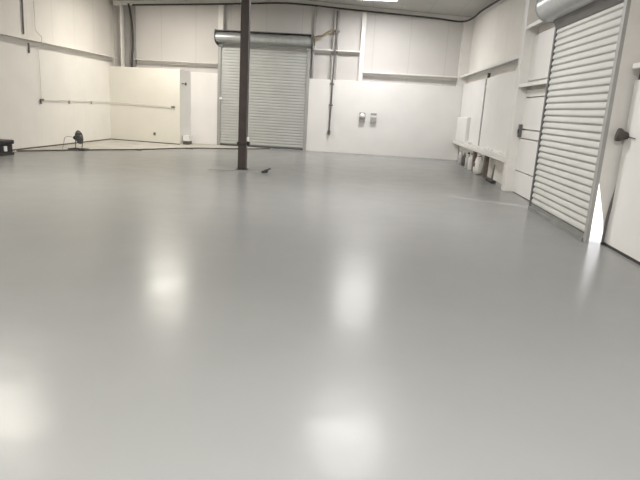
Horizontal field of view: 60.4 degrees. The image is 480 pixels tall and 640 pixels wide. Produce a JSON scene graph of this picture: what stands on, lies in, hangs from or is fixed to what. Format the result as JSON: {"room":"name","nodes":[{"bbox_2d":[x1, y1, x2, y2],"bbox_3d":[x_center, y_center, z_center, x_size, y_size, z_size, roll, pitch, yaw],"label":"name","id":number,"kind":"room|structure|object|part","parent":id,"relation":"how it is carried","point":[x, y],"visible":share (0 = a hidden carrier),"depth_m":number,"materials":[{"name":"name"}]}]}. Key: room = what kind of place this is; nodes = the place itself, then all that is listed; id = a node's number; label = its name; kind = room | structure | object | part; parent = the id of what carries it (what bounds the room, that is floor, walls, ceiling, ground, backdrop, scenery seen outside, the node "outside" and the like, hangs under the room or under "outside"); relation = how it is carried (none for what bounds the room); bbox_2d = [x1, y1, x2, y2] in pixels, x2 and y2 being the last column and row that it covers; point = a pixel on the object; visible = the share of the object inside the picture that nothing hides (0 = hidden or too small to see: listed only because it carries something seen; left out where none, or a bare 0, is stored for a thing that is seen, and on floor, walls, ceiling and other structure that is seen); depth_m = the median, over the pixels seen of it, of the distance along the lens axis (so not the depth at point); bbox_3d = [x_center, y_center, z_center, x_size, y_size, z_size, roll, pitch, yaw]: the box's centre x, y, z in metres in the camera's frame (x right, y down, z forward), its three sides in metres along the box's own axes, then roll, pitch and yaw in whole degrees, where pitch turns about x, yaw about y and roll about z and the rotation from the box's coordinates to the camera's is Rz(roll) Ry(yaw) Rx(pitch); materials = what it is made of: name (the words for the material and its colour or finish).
{"room":"empty warehouse","nodes":[
{"label":"empty warehouse","id":0,"kind":"room"},
{"bbox_2d":[0,0,114,65],"bbox_3d":[-8.261,-3.251,8.046,0.130,4.610,23.770,4,14,4],"label":"wall","id":1,"kind":"structure","parent":0,"point":[86,25],"depth_m":16.03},
{"bbox_2d":[21,0,29,52],"bbox_3d":[-7.519,-5.896,14.002,0.159,2.161,0.104,4,14,4],"label":"conduit","id":2,"kind":"object","parent":1,"relation":"attached to","point":[21,0],"visible":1,"depth_m":14.06,"materials":[{"name":"grey metal"}]},
{"bbox_2d":[0,42,110,148],"bbox_3d":[-8.227,-2.163,7.878,0.120,2.580,22.950,4,14,4],"label":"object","id":3,"kind":"structure","parent":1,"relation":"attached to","point":[25,121],"depth_m":15.37,"materials":[{"name":"white paint"}]},
{"bbox_2d":[13,138,110,150],"bbox_3d":[-8.234,-0.917,8.147,0.015,0.035,22.900,4,14,4],"label":"baseboard","id":4,"kind":"structure","parent":3,"relation":"attached to","point":[110,138],"depth_m":15.83,"materials":[{"name":"grey"}]},
{"bbox_2d":[33,0,174,107],"bbox_3d":[-6.167,-5.748,16.451,2.494,3.442,4.222,4,14,4],"label":"pipe","id":5,"kind":"object","parent":3,"relation":"attached to","point":[41,99],"visible":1,"depth_m":15.44,"materials":[{"name":"grey metal"}]},
{"bbox_2d":[0,33,116,60],"bbox_3d":[-8.081,-3.586,7.725,0.220,0.130,23.330,4,14,4],"label":"girt","id":6,"kind":"structure","parent":1,"relation":"attached to","point":[5,37],"depth_m":15.41,"materials":[{"name":"white paint"}]},
{"bbox_2d":[109,66,180,144],"bbox_3d":[-5.967,-4.593,18.763,2.650,2.460,0.132,6,14,12],"label":"wall","id":7,"kind":"structure","parent":0,"point":[135,85],"depth_m":18.70,"materials":[{"name":"white paint"}]},
{"bbox_2d":[181,70,190,143],"bbox_3d":[-4.673,-4.557,18.929,0.119,2.460,0.796,6,14,9],"label":"wall","id":8,"kind":"structure","parent":0,"point":[185,75],"depth_m":18.89,"materials":[{"name":"white paint"}]},
{"bbox_2d":[113,4,462,86],"bbox_3d":[-1.096,-5.652,19.059,12.400,4.930,0.150,4,14,4],"label":"wall","id":9,"kind":"structure","parent":0,"point":[185,33],"depth_m":18.63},
{"bbox_2d":[134,59,217,66],"bbox_3d":[-4.983,-6.136,19.076,2.930,0.120,0.220,4,14,4],"label":"girt","id":10,"kind":"structure","parent":9,"relation":"attached to","point":[138,60],"depth_m":19.15,"materials":[{"name":"white paint"}]},
{"bbox_2d":[191,72,217,144],"bbox_3d":[-4.077,-4.619,19.370,0.980,2.440,0.200,4,14,4],"label":"lining","id":11,"kind":"object","parent":9,"relation":"attached to","point":[204,86],"visible":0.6,"depth_m":19.26,"materials":[{"name":"white paint"}]},
{"bbox_2d":[218,5,224,29],"bbox_3d":[-3.330,-7.564,18.607,0.170,0.880,0.210,4,14,4],"label":"post","id":12,"kind":"object","parent":9,"relation":"attached to","point":[221,8],"visible":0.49,"depth_m":18.54,"materials":[{"name":"white metal"}]},
{"bbox_2d":[214,29,313,150],"bbox_3d":[-1.967,-5.094,18.861,3.275,3.840,0.610,4,14,4],"label":"door","id":13,"kind":"structure","parent":9,"relation":"in","point":[280,63],"depth_m":18.96,"materials":[{"name":"grey metal"}]},
{"bbox_3d":[-3.501,-5.089,19.195,0.110,3.500,0.210,4,14,4],"label":"guide rail","id":14,"kind":"part","parent":13,"relation":"part of","materials":[{"name":"grey metal"}]},
{"bbox_2d":[215,29,310,46],"bbox_3d":[-1.867,-6.767,18.463,3.200,0.365,0.580,4,14,4],"label":"hood","id":15,"kind":"object","parent":13,"relation":"attached to","point":[222,37],"depth_m":18.25,"materials":[{"name":"grey metal"}]},
{"bbox_3d":[-0.448,-4.862,18.996,0.105,3.500,0.210,4,14,4],"label":"guide rail","id":16,"kind":"part","parent":13,"relation":"part of","materials":[{"name":"grey metal"}]},
{"bbox_3d":[-0.258,-6.595,18.364,0.030,0.499,0.610,4,14,4],"label":"plate","id":17,"kind":"part","parent":13,"relation":"part of","materials":[{"name":"grey metal"}]},
{"bbox_2d":[113,0,474,21],"bbox_3d":[-0.986,-7.781,18.335,12.100,0.442,0.260,4,14,4],"label":"rafter","id":18,"kind":"object","parent":9,"relation":"attached to","point":[116,3],"visible":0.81,"depth_m":18.15,"materials":[{"name":"white paint"}]},
{"bbox_2d":[127,3,133,66],"bbox_3d":[-6.476,-6.992,18.832,0.213,2.090,0.088,8,14,17],"label":"cable","id":19,"kind":"object","parent":18,"relation":"hanging from","point":[132,29],"visible":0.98,"depth_m":18.79,"materials":[{"name":"black rubber"}]},
{"bbox_2d":[132,0,499,21],"bbox_3d":[-1.022,-6.686,14.659,11.271,0.612,7.342,4,14,4],"label":"cable","id":20,"kind":"object","parent":18,"relation":"attached to","point":[496,1],"visible":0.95,"depth_m":18.06,"materials":[{"name":"black rubber"}]},
{"bbox_2d":[311,7,316,78],"bbox_3d":[-0.196,-6.679,18.602,0.060,2.360,0.120,4,14,4],"label":"post","id":21,"kind":"object","parent":9,"relation":"attached to","point":[315,17],"visible":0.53,"depth_m":18.57,"materials":[{"name":"grey metal"}]},
{"bbox_2d":[330,9,334,79],"bbox_3d":[0.423,-6.631,18.593,0.040,2.340,0.060,4,14,4],"label":"post","id":22,"kind":"object","parent":9,"relation":"attached to","point":[334,9],"visible":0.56,"depth_m":18.57,"materials":[{"name":"white metal"}]},
{"bbox_2d":[314,49,359,54],"bbox_3d":[0.576,-6.347,18.565,1.550,0.120,0.220,4,14,4],"label":"girt","id":23,"kind":"structure","parent":9,"relation":"attached to","point":[324,51],"depth_m":18.63,"materials":[{"name":"white paint"}]},
{"bbox_2d":[335,9,339,79],"bbox_3d":[0.592,-6.618,18.582,0.040,2.340,0.060,4,14,4],"label":"post","id":24,"kind":"object","parent":9,"relation":"attached to","point":[339,9],"visible":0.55,"depth_m":18.56,"materials":[{"name":"white metal"}]},
{"bbox_2d":[358,12,366,80],"bbox_3d":[1.431,-6.519,18.459,0.140,2.300,0.210,4,14,4],"label":"post","id":25,"kind":"object","parent":9,"relation":"attached to","point":[364,18],"visible":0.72,"depth_m":18.36,"materials":[{"name":"white metal"}]},
{"bbox_2d":[306,79,462,159],"bbox_3d":[2.198,-4.153,18.959,5.270,2.440,0.200,4,14,4],"label":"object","id":26,"kind":"structure","parent":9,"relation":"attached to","point":[413,120],"depth_m":18.86,"materials":[{"name":"white paint"}]},
{"bbox_2d":[327,11,338,134],"bbox_3d":[0.429,-5.603,18.605,0.142,4.021,0.108,4,14,4],"label":"conduit","id":27,"kind":"object","parent":26,"relation":"attached to","point":[332,83],"visible":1,"depth_m":18.60,"materials":[{"name":"grey metal"}]},
{"bbox_2d":[314,30,339,45],"bbox_3d":[0.225,-6.745,18.374,0.851,0.522,0.086,3,14,-1],"label":"pipe","id":28,"kind":"object","parent":27,"relation":"attached to","point":[324,34],"visible":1,"depth_m":18.33,"materials":[{"name":"beige metal"}]},
{"bbox_2d":[359,112,364,121],"bbox_3d":[1.443,-4.202,18.809,0.200,0.320,0.190,4,14,4],"label":"wall dispenser","id":29,"kind":"object","parent":26,"relation":"attached to","point":[361,114],"visible":1,"depth_m":18.79,"materials":[{"name":"grey plastic"}]},
{"bbox_2d":[370,113,376,122],"bbox_3d":[1.829,-4.184,18.828,0.200,0.320,0.100,4,14,4],"label":"wall dispenser","id":30,"kind":"object","parent":26,"relation":"attached to","point":[373,115],"visible":1,"depth_m":18.79,"materials":[{"name":"grey plastic"}]},
{"bbox_2d":[363,72,457,80],"bbox_3d":[3.032,-5.531,18.554,3.180,0.120,0.220,4,14,4],"label":"girt","id":31,"kind":"structure","parent":9,"relation":"attached to","point":[435,77],"depth_m":18.60,"materials":[{"name":"white paint"}]},
{"bbox_2d":[456,22,473,86],"bbox_3d":[4.815,-6.200,18.253,0.310,2.160,0.210,4,14,4],"label":"post","id":32,"kind":"object","parent":9,"relation":"attached to","point":[467,31],"visible":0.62,"depth_m":18.16,"materials":[{"name":"white metal"}]},
{"bbox_2d":[109,0,494,16],"bbox_3d":[-1.912,-5.244,7.064,12.400,0.442,23.800,4,14,4],"label":"ceiling","id":33,"kind":"structure","parent":0,"point":[465,8],"depth_m":17.03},
{"bbox_2d":[0,139,639,479],"bbox_3d":[-2.191,-0.460,8.217,12.400,0.200,23.800,4,14,4],"label":"floor","id":34,"kind":"structure","parent":0,"point":[165,315],"depth_m":3.92,"materials":[{"name":"concrete"}]},
{"bbox_2d":[0,139,13,155],"bbox_3d":[-7.541,-2.167,12.829,0.580,0.350,0.492,4,14,4],"label":"equipment case","id":35,"kind":"object","parent":34,"relation":"on","point":[6,149],"visible":1,"depth_m":12.77,"materials":[{"name":"black plastic"}]},
{"bbox_3d":[-7.537,-2.294,12.820,0.570,0.100,0.450,4,14,4],"label":"lid","id":36,"kind":"part","parent":35,"relation":"part of","materials":[{"name":"black plastic"}]},
{"bbox_2d":[62,130,88,150],"bbox_3d":[-6.671,-2.708,14.914,0.665,0.535,0.513,4,14,4],"label":"floor fan","id":37,"kind":"object","parent":34,"relation":"on","point":[76,137],"visible":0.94,"depth_m":14.89,"materials":[{"name":"grey metal"}]},
{"bbox_2d":[76,131,83,142],"bbox_3d":[-6.528,-2.791,14.933,0.108,0.368,0.374,4,14,4],"label":"grille","id":38,"kind":"object","parent":37,"relation":"attached to","point":[79,139],"depth_m":14.90,"materials":[{"name":"grey metal"}]},
{"bbox_2d":[119,1,124,66],"bbox_3d":[-6.875,-5.868,19.261,0.060,4.600,0.290,4,14,4],"label":"column","id":39,"kind":"structure","parent":34,"relation":"on","point":[120,5],"depth_m":18.88,"materials":[{"name":"white metal"}]},
{"bbox_2d":[123,5,136,66],"bbox_3d":[-6.649,-5.872,19.329,0.380,4.600,0.120,4,14,4],"label":"column","id":40,"kind":"structure","parent":34,"relation":"on","point":[127,22],"depth_m":18.99,"materials":[{"name":"grey metal"}]},
{"bbox_2d":[16,148,269,150],"bbox_3d":[-4.801,-2.746,16.567,7.977,0.032,0.440,-9,18,-42],"label":"cord","id":41,"kind":"object","parent":34,"relation":"on","point":[151,148],"visible":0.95,"depth_m":15.89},
{"bbox_2d":[183,135,192,144],"bbox_3d":[-4.579,-3.477,19.063,0.220,0.310,0.450,4,14,4],"label":"carton","id":42,"kind":"object","parent":34,"relation":"on","point":[187,139],"visible":0.99,"depth_m":18.89,"materials":[{"name":"white cardboard"}]},
{"bbox_2d":[236,0,250,169],"bbox_3d":[-1.671,-3.861,12.311,0.300,4.545,0.265,4,14,4],"label":"steel column","id":43,"kind":"structure","parent":34,"relation":"on","point":[243,138],"depth_m":12.32,"materials":[{"name":"black metal"}]},
{"bbox_2d":[458,150,462,163],"bbox_3d":[4.533,-2.675,17.702,0.160,0.424,0.158,4,14,4],"label":"bottle","id":44,"kind":"object","parent":34,"relation":"on","point":[460,155],"visible":0.84,"depth_m":17.65,"materials":[{"name":"grey plastic"}]},
{"bbox_2d":[461,152,465,165],"bbox_3d":[4.466,-2.506,17.026,0.170,0.404,0.167,4,14,4],"label":"bottle","id":45,"kind":"object","parent":34,"relation":"on","point":[464,155],"visible":0.88,"depth_m":16.97,"materials":[{"name":"grey plastic"}]},
{"bbox_2d":[464,152,469,167],"bbox_3d":[4.429,-2.392,16.438,0.170,0.454,0.167,4,14,4],"label":"bottle","id":46,"kind":"object","parent":34,"relation":"on","point":[468,155],"visible":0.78,"depth_m":16.39,"materials":[{"name":"grey plastic"}]},
{"bbox_2d":[467,153,472,169],"bbox_3d":[4.385,-2.276,15.902,0.200,0.474,0.197,4,14,4],"label":"bottle","id":47,"kind":"object","parent":34,"relation":"on","point":[469,166],"visible":0.59,"depth_m":15.84,"materials":[{"name":"white plastic"}]},
{"bbox_2d":[471,151,477,170],"bbox_3d":[4.342,-2.218,15.455,0.100,0.566,0.140,4,14,4],"label":"prop","id":48,"kind":"object","parent":34,"relation":"on","point":[474,152],"visible":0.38,"depth_m":15.38,"materials":[{"name":"brown wood"}]},
{"bbox_2d":[473,153,482,174],"bbox_3d":[4.255,-2.041,14.733,0.277,0.550,0.544,4,14,4],"label":"bottle","id":49,"kind":"object","parent":34,"relation":"on","point":[478,165],"visible":0.95,"depth_m":14.58,"materials":[{"name":"plastic"}]},
{"bbox_2d":[482,156,488,177],"bbox_3d":[4.221,-1.874,14.000,0.100,0.566,0.140,4,14,4],"label":"prop","id":50,"kind":"object","parent":34,"relation":"on","point":[486,158],"visible":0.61,"depth_m":13.95,"materials":[{"name":"brown wood"}]},
{"bbox_2d":[485,165,495,182],"bbox_3d":[4.100,-1.601,13.147,0.130,0.421,0.600,4,14,4],"label":"brush","id":51,"kind":"object","parent":34,"relation":"on","point":[490,180],"visible":1,"depth_m":13.07,"materials":[{"name":"black plastic"}]},
{"bbox_2d":[501,0,538,191],"bbox_3d":[4.165,-3.288,11.228,0.260,4.601,0.240,4,14,4],"label":"column","id":52,"kind":"structure","parent":34,"relation":"on","point":[530,16],"depth_m":11.22,"materials":[{"name":"white paint"}]},
{"bbox_2d":[457,0,554,183],"bbox_3d":[4.039,-2.341,7.240,0.150,4.615,23.770,4,14,4],"label":"wall","id":53,"kind":"structure","parent":0,"point":[497,30],"depth_m":14.26,"materials":[{"name":"white paint"}]},
{"bbox_2d":[460,79,486,145],"bbox_3d":[4.655,-3.906,16.865,0.110,1.820,3.540,4,14,4],"label":"lining","id":54,"kind":"object","parent":53,"relation":"attached to","point":[473,95],"visible":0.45,"depth_m":16.19,"materials":[{"name":"white paint"}]},
{"bbox_2d":[453,139,505,162],"bbox_3d":[4.379,-2.535,15.274,0.250,0.130,7.300,4,14,4],"label":"ledge","id":55,"kind":"object","parent":53,"relation":"attached to","point":[491,154],"visible":0.59,"depth_m":14.18,"materials":[{"name":"white paint"}]},
{"bbox_2d":[455,117,470,142],"bbox_3d":[4.565,-3.542,17.598,0.110,0.760,1.800,4,14,4],"label":"box","id":56,"kind":"object","parent":55,"relation":"on","point":[463,123],"visible":0.94,"depth_m":17.20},
{"bbox_2d":[479,73,490,141],"bbox_3d":[4.499,-3.554,15.044,0.090,1.950,0.180,4,14,4],"label":"conduit","id":57,"kind":"object","parent":53,"relation":"attached to","point":[488,74],"visible":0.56,"depth_m":14.93,"materials":[{"name":"grey metal"}]},
{"bbox_2d":[460,55,518,79],"bbox_3d":[4.502,-4.563,14.785,0.240,0.130,7.300,4,14,4],"label":"girt","id":58,"kind":"structure","parent":53,"relation":"attached to","point":[513,61],"depth_m":14.11,"materials":[{"name":"white paint"}]},
{"bbox_2d":[479,71,516,152],"bbox_3d":[4.354,-3.050,13.237,0.110,1.820,3.580,4,14,4],"label":"lining","id":59,"kind":"object","parent":53,"relation":"attached to","point":[499,94],"visible":0.53,"depth_m":13.29,"materials":[{"name":"white paint"}]},
{"bbox_2d":[513,171,532,199],"bbox_3d":[4.044,-1.008,10.591,0.080,0.436,2.060,4,14,4],"label":"lining","id":60,"kind":"object","parent":53,"relation":"attached to","point":[522,185],"visible":0.45,"depth_m":10.93,"materials":[{"name":"white paint"}]},
{"bbox_2d":[516,139,537,175],"bbox_3d":[4.076,-1.552,10.460,0.080,0.636,2.060,4,14,4],"label":"lining","id":61,"kind":"object","parent":53,"relation":"attached to","point":[527,150],"visible":0.51,"depth_m":10.80,"materials":[{"name":"white paint"}]},
{"bbox_2d":[520,130,539,140],"bbox_3d":[4.100,-1.959,10.361,0.080,0.156,2.060,4,14,4],"label":"lining","id":62,"kind":"object","parent":53,"relation":"attached to","point":[533,135],"visible":0.51,"depth_m":10.67,"materials":[{"name":"white paint"}]},
{"bbox_2d":[517,124,522,136],"bbox_3d":[4.105,-2.247,11.300,0.075,0.260,0.095,4,14,4],"label":"switch box","id":63,"kind":"object","parent":62,"relation":"attached to","point":[520,127],"visible":1,"depth_m":11.26,"materials":[{"name":"black plastic"}]},
{"bbox_2d":[518,79,546,89],"bbox_3d":[4.069,-2.859,10.177,0.250,0.130,2.010,4,14,4],"label":"girt","id":64,"kind":"structure","parent":53,"relation":"attached to","point":[540,84],"depth_m":10.40,"materials":[{"name":"white paint"}]},
{"bbox_2d":[522,97,544,130],"bbox_3d":[4.123,-2.352,10.267,0.080,0.606,2.060,4,14,4],"label":"lining","id":65,"kind":"object","parent":53,"relation":"attached to","point":[533,107],"visible":0.51,"depth_m":10.60,"materials":[{"name":"white paint"}]},
{"bbox_2d":[526,88,545,96],"bbox_3d":[4.145,-2.736,10.174,0.080,0.136,2.060,4,14,4],"label":"lining","id":66,"kind":"object","parent":53,"relation":"attached to","point":[535,92],"visible":0.51,"depth_m":10.54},
{"bbox_2d":[526,19,554,32],"bbox_3d":[4.136,-3.948,9.966,0.250,0.130,1.910,4,14,4],"label":"girt","id":67,"kind":"structure","parent":53,"relation":"attached to","point":[543,26],"depth_m":10.45,"materials":[{"name":"white paint"}]},
{"bbox_2d":[528,27,554,80],"bbox_3d":[4.184,-3.396,10.015,0.080,0.860,2.060,4,14,4],"label":"lining","id":68,"kind":"object","parent":53,"relation":"attached to","point":[543,42],"visible":0.51,"depth_m":10.36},
{"bbox_2d":[528,0,639,242],"bbox_3d":[3.618,-1.944,7.786,0.680,3.541,3.020,4,14,4],"label":"door","id":69,"kind":"structure","parent":53,"relation":"in","point":[592,76],"depth_m":7.46,"materials":[{"name":"grey metal"}]},
{"bbox_3d":[3.878,-2.033,9.161,0.335,3.100,0.070,4,14,4],"label":"guide rail","id":70,"kind":"part","parent":69,"relation":"part of","materials":[{"name":"grey metal"}]},
{"bbox_3d":[3.820,-3.755,8.891,0.670,0.521,0.015,4,14,4],"label":"plate","id":71,"kind":"part","parent":69,"relation":"part of","materials":[{"name":"metal"}]},
{"bbox_2d":[536,0,595,21],"bbox_3d":[3.719,-3.456,7.565,0.655,0.463,2.700,4,14,4],"label":"hood","id":72,"kind":"object","parent":69,"relation":"attached to","point":[546,10],"depth_m":8.19,"materials":[{"name":"metal"}]},
{"bbox_3d":[3.529,-1.476,6.763,0.045,3.100,0.085,4,14,4],"label":"guide rail","id":73,"kind":"part","parent":69,"relation":"part of","materials":[{"name":"grey metal"}]},
{"bbox_3d":[3.701,-1.455,6.718,0.305,3.100,0.012,4,14,4],"label":"jamb plate","id":74,"kind":"part","parent":69,"relation":"part of","materials":[{"name":"white paint"}]},
{"bbox_2d":[604,243,639,264],"bbox_3d":[3.189,1.320,1.645,0.012,0.030,11.100,4,14,4],"label":"baseboard","id":75,"kind":"structure","parent":53,"relation":"attached to","point":[605,244],"depth_m":6.52,"materials":[{"name":"black rubber"}]},
{"bbox_2d":[605,80,639,261],"bbox_3d":[3.317,0.354,1.406,0.130,2.030,11.100,4,14,4],"label":"lining","id":76,"kind":"object","parent":53,"relation":"attached to","point":[623,232],"visible":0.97,"depth_m":6.51,"materials":[{"name":"white paint"}]},
{"bbox_2d":[600,73,639,244],"bbox_3d":[3.746,-1.347,6.711,0.129,2.900,0.040,4,14,4],"label":"conduit","id":77,"kind":"object","parent":76,"relation":"attached to","point":[611,202],"visible":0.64,"depth_m":6.96,"materials":[{"name":"black metal"}]},
{"bbox_2d":[633,62,639,68],"bbox_3d":[3.333,-0.737,1.106,0.220,0.130,11.020,4,14,4],"label":"girt","id":78,"kind":"structure","parent":53,"relation":"attached to","point":[635,65],"depth_m":6.36,"materials":[{"name":"white paint"}]},
{"label":"outside","id":79,"kind":"structure","parent":0,"visible":0},
{"bbox_2d":[591,186,602,233],"bbox_3d":[9.236,0.366,7.567,10.550,0.196,16.000,4,14,4],"label":"ground","id":80,"kind":"structure","parent":79,"point":[597,223],"depth_m":9.18,"materials":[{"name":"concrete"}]}
]}

